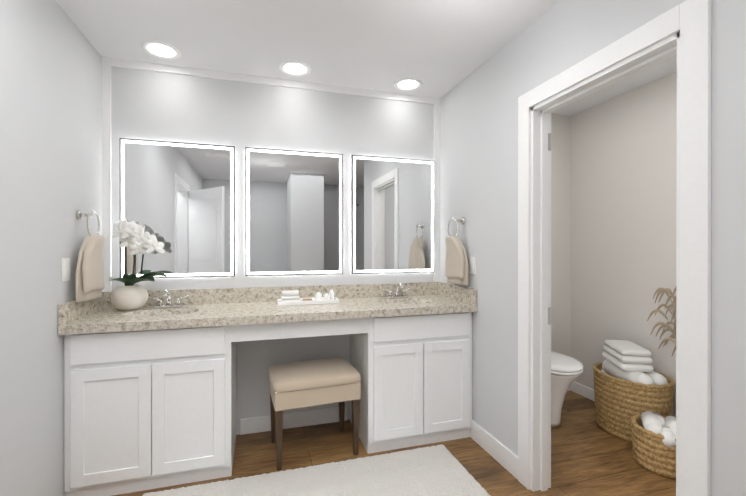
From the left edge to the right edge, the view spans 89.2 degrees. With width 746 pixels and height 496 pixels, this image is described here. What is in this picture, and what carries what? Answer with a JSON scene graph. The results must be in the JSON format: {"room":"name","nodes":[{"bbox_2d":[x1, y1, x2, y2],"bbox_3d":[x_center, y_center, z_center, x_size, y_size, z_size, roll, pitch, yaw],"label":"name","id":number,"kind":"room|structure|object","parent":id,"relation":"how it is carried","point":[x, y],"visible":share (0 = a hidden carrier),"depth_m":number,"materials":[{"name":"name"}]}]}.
{"room":"bathroom","nodes":[
{"label":"bathroom","id":0,"kind":"room"},
{"bbox_2d":[0,0,101,495],"bbox_3d":[-1.087,0.050,0.214,0.110,2.440,4.400,0,0,-17],"label":"wall","id":1,"kind":"structure","parent":0,"point":[50,120],"depth_m":1.67,"materials":[{"name":"paint"}]},
{"bbox_2d":[62,258,69,281],"bbox_3d":[-1.527,0.107,1.884,0.009,0.116,0.072,0,0,-17],"label":"light switch","id":2,"kind":"object","parent":1,"relation":"attached to","point":[65,269],"visible":1,"depth_m":1.87,"materials":[{"name":"white plastic"}]},
{"bbox_2d":[58,292,105,325],"bbox_3d":[-1.574,0.321,2.067,0.019,0.100,0.529,0,0,-17],"label":"backsplash","id":3,"kind":"structure","parent":1,"relation":"attached to","point":[67,311],"depth_m":1.96,"materials":[{"name":"beige stone"}]},
{"bbox_2d":[76,210,104,302],"bbox_3d":[-1.527,0.035,2.035,0.096,0.480,0.270,0,0,-17],"label":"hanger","id":4,"kind":"object","parent":1,"relation":"attached to","point":[90,275],"visible":1,"depth_m":2.00,"materials":[{"name":"beige fabric"}]},
{"bbox_2d":[102,57,439,434],"bbox_3d":[-0.587,0.045,2.713,2.508,2.440,0.124,0,0,-17],"label":"wall","id":5,"kind":"structure","parent":0,"point":[170,107],"depth_m":2.60,"materials":[{"name":"paint"}]},
{"bbox_2d":[120,138,234,277],"bbox_3d":[-1.247,-0.244,2.443,0.668,0.868,0.033,0,0,-17],"label":"mirror","id":6,"kind":"object","parent":5,"relation":"attached to","point":[177,199],"visible":0.88,"depth_m":2.43,"materials":[{"name":"grey mirror"}]},
{"bbox_2d":[106,282,437,305],"bbox_3d":[-0.569,0.319,2.655,2.282,0.100,0.019,0,0,-17],"label":"backsplash","id":7,"kind":"structure","parent":5,"relation":"attached to","point":[251,294],"depth_m":2.61,"materials":[{"name":"beige stone"}]},
{"bbox_2d":[245,147,342,275],"bbox_3d":[-0.542,-0.245,2.655,0.669,0.868,0.033,0,0,-17],"label":"mirror","id":8,"kind":"object","parent":5,"relation":"attached to","point":[293,212],"visible":1,"depth_m":2.63,"materials":[{"name":"grey mirror"}]},
{"bbox_2d":[351,155,433,273],"bbox_3d":[0.159,-0.245,2.865,0.660,0.868,0.033,0,0,-17],"label":"mirror","id":9,"kind":"object","parent":5,"relation":"attached to","point":[392,215],"visible":1,"depth_m":2.84,"materials":[{"name":"grey mirror"}]},
{"bbox_2d":[55,0,676,115],"bbox_3d":[0.680,-1.201,0.744,3.800,0.060,4.620,0,0,-17],"label":"ceiling","id":10,"kind":"structure","parent":0,"point":[439,49],"depth_m":2.10,"materials":[{"name":"paint"}]},
{"bbox_2d":[141,41,180,59],"bbox_3d":[-1.255,-1.172,2.245,0.208,0.011,0.208,0,0,-17],"label":"recessed light","id":11,"kind":"object","parent":10,"relation":"in","point":[161,50],"visible":1,"depth_m":2.24,"materials":[{"name":"paint"}]},
{"bbox_2d":[279,61,310,75],"bbox_3d":[-0.509,-1.173,2.474,0.208,0.011,0.208,0,0,-17],"label":"recessed light","id":12,"kind":"object","parent":10,"relation":"in","point":[294,68],"visible":1,"depth_m":2.47,"materials":[{"name":"paint"}]},
{"bbox_2d":[394,78,422,90],"bbox_3d":[0.252,-1.173,2.719,0.208,0.011,0.208,0,0,-17],"label":"recessed light","id":13,"kind":"object","parent":10,"relation":"in","point":[408,84],"visible":1,"depth_m":2.71,"materials":[{"name":"paint"}]},
{"bbox_2d":[113,390,675,495],"bbox_3d":[0.680,1.299,0.749,3.800,0.060,4.620,0,0,-17],"label":"floor","id":14,"kind":"structure","parent":0,"point":[590,456],"depth_m":2.29,"materials":[{"name":"brown wood"}]},
{"bbox_2d":[58,314,471,495],"bbox_3d":[-0.498,0.840,2.420,2.282,0.851,0.512,0,0,-17],"label":"bathroom vanity","id":15,"kind":"object","parent":14,"relation":"on","point":[149,396],"depth_m":2.03,"materials":[{"name":"paint"}]},
{"bbox_2d":[58,294,476,333],"bbox_3d":[-0.492,0.392,2.400,2.282,0.045,0.552,0,0,-17],"label":"countertop","id":16,"kind":"structure","parent":15,"relation":"on","point":[112,320],"depth_m":2.21,"materials":[{"name":"beige stone"}]},
{"bbox_2d":[108,219,167,310],"bbox_3d":[-1.403,0.099,2.276,0.304,0.542,0.221,0,0,-17],"label":"orchid","id":17,"kind":"object","parent":16,"relation":"on","point":[130,294],"visible":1,"depth_m":2.24,"materials":[{"name":"plant"}]},
{"bbox_2d":[126,310,197,317],"bbox_3d":[-1.220,0.480,2.186,0.420,0.153,0.300,0,0,-17],"label":"sink","id":18,"kind":"object","parent":16,"relation":"in","point":[183,311],"depth_m":2.24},
{"bbox_2d":[149,290,188,307],"bbox_3d":[-1.263,0.312,2.327,0.223,0.115,0.136,0,0,-17],"label":"faucet","id":19,"kind":"object","parent":16,"relation":"on","point":[167,293],"visible":1,"depth_m":2.35,"materials":[{"name":"silver metal"}]},
{"bbox_2d":[276,290,338,305],"bbox_3d":[-0.438,0.325,2.535,0.400,0.088,0.150,0,0,-17],"label":"tray","id":20,"kind":"object","parent":16,"relation":"on","point":[290,297],"visible":1,"depth_m":2.49,"materials":[{"name":"white ceramic"}]},
{"bbox_2d":[383,283,410,297],"bbox_3d":[0.191,0.311,2.764,0.223,0.115,0.136,0,0,-17],"label":"faucet","id":21,"kind":"object","parent":16,"relation":"on","point":[397,292],"visible":1,"depth_m":2.79,"materials":[{"name":"silver metal"}]},
{"bbox_2d":[382,302,413,305],"bbox_3d":[0.233,0.479,2.623,0.420,0.153,0.300,0,0,-17],"label":"sink","id":22,"kind":"object","parent":16,"relation":"in","point":[383,303],"depth_m":2.50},
{"bbox_2d":[240,406,346,434],"bbox_3d":[-0.546,1.213,2.670,0.740,0.105,0.013,0,0,-17],"label":"baseboard","id":23,"kind":"structure","parent":14,"relation":"on","point":[327,415],"depth_m":2.67,"materials":[{"name":"paint"}]},
{"bbox_2d":[268,358,360,470],"bbox_3d":[-0.378,1.008,2.395,0.536,0.516,0.395,0,0,-20],"label":"stool","id":24,"kind":"object","parent":14,"relation":"on","point":[300,384],"visible":1,"depth_m":2.26,"materials":[{"name":"fabric"}]},
{"bbox_2d":[142,444,490,495],"bbox_3d":[-0.191,1.254,1.590,1.708,0.026,1.230,0,0,-17],"label":"rug","id":25,"kind":"object","parent":14,"relation":"on","point":[439,470],"visible":1,"depth_m":2.02,"materials":[{"name":"white fabric"}]},
{"bbox_2d":[551,351,583,427],"bbox_3d":[1.242,0.865,2.834,0.420,0.800,0.699,0,0,-17],"label":"toilet","id":26,"kind":"object","parent":14,"relation":"on","point":[566,371],"visible":0.27,"depth_m":2.60,"materials":[{"name":"white ceramic"}]},
{"bbox_2d":[593,340,674,441],"bbox_3d":[1.783,0.969,2.615,0.406,0.586,0.506,0,0,-17],"label":"basket","id":27,"kind":"object","parent":14,"relation":"on","point":[629,382],"visible":0.85,"depth_m":2.49,"materials":[{"name":"wicker"}]},
{"bbox_2d":[630,411,675,478],"bbox_3d":[1.693,1.130,2.202,0.326,0.265,0.326,0,0,-17],"label":"basket","id":28,"kind":"object","parent":14,"relation":"on","point":[654,441],"visible":0.6,"depth_m":2.13,"materials":[{"name":"wicker"}]},
{"bbox_2d":[647,286,675,355],"bbox_3d":[1.944,0.750,2.344,0.179,1.029,0.380,0,0,-25],"label":"pampas grass","id":29,"kind":"object","parent":14,"relation":"on","point":[667,326],"depth_m":2.42,"materials":[{"name":"beige plant"}]},
{"bbox_2d":[551,113,570,355],"bbox_3d":[1.231,0.044,3.267,1.292,2.440,0.110,0,0,-17],"label":"wall","id":30,"kind":"structure","parent":0,"point":[561,234],"depth_m":3.34,"materials":[{"name":"paint"}]},
{"bbox_2d":[440,0,745,495],"bbox_3d":[0.892,0.047,1.959,0.110,2.440,2.200,0,0,-17],"label":"wall","id":31,"kind":"structure","parent":0,"point":[479,149],"depth_m":1.96,"materials":[{"name":"paint"}]},
{"bbox_2d":[445,217,467,285],"bbox_3d":[0.583,0.016,2.628,0.096,0.465,0.270,0,0,-17],"label":"towel ring","id":32,"kind":"object","parent":31,"relation":"attached to","point":[456,266],"visible":1,"depth_m":2.59,"materials":[{"name":"beige fabric"}]},
{"bbox_2d":[438,282,476,305],"bbox_3d":[0.593,0.319,2.719,0.019,0.100,0.529,0,0,-17],"label":"backsplash","id":33,"kind":"structure","parent":31,"relation":"attached to","point":[464,294],"depth_m":2.66,"materials":[{"name":"beige stone"}]},
{"bbox_2d":[470,257,475,273],"bbox_3d":[0.662,0.116,2.516,0.009,0.116,0.072,0,0,-17],"label":"light switch","id":34,"kind":"object","parent":31,"relation":"attached to","point":[472,265],"visible":1,"depth_m":2.51,"materials":[{"name":"white plastic"}]},
{"bbox_2d":[471,420,517,478],"bbox_3d":[0.731,1.206,2.286,0.013,0.120,0.496,0,0,-17],"label":"baseboard","id":35,"kind":"structure","parent":31,"relation":"attached to","point":[505,457],"depth_m":2.26,"materials":[{"name":"paint"}]},
{"bbox_2d":[518,0,711,495],"bbox_3d":[0.987,0.225,1.643,0.142,2.085,0.910,0,0,-17],"label":"door frame","id":36,"kind":"structure","parent":31,"relation":"attached to","point":[682,31],"depth_m":1.33,"materials":[{"name":"paint"}]},
{"bbox_2d":[570,71,676,416],"bbox_3d":[2.130,0.046,2.331,0.110,2.440,2.200,0,0,-17],"label":"wall","id":37,"kind":"structure","parent":0,"point":[623,197],"depth_m":2.87,"materials":[{"name":"paint"}]},
{"bbox_2d":[570,381,594,400],"bbox_3d":[2.069,1.221,2.315,0.016,0.090,2.200,0,0,-17],"label":"baseboard","id":38,"kind":"structure","parent":37,"relation":"attached to","point":[580,389],"depth_m":3.23,"materials":[{"name":"paint"}]}
]}

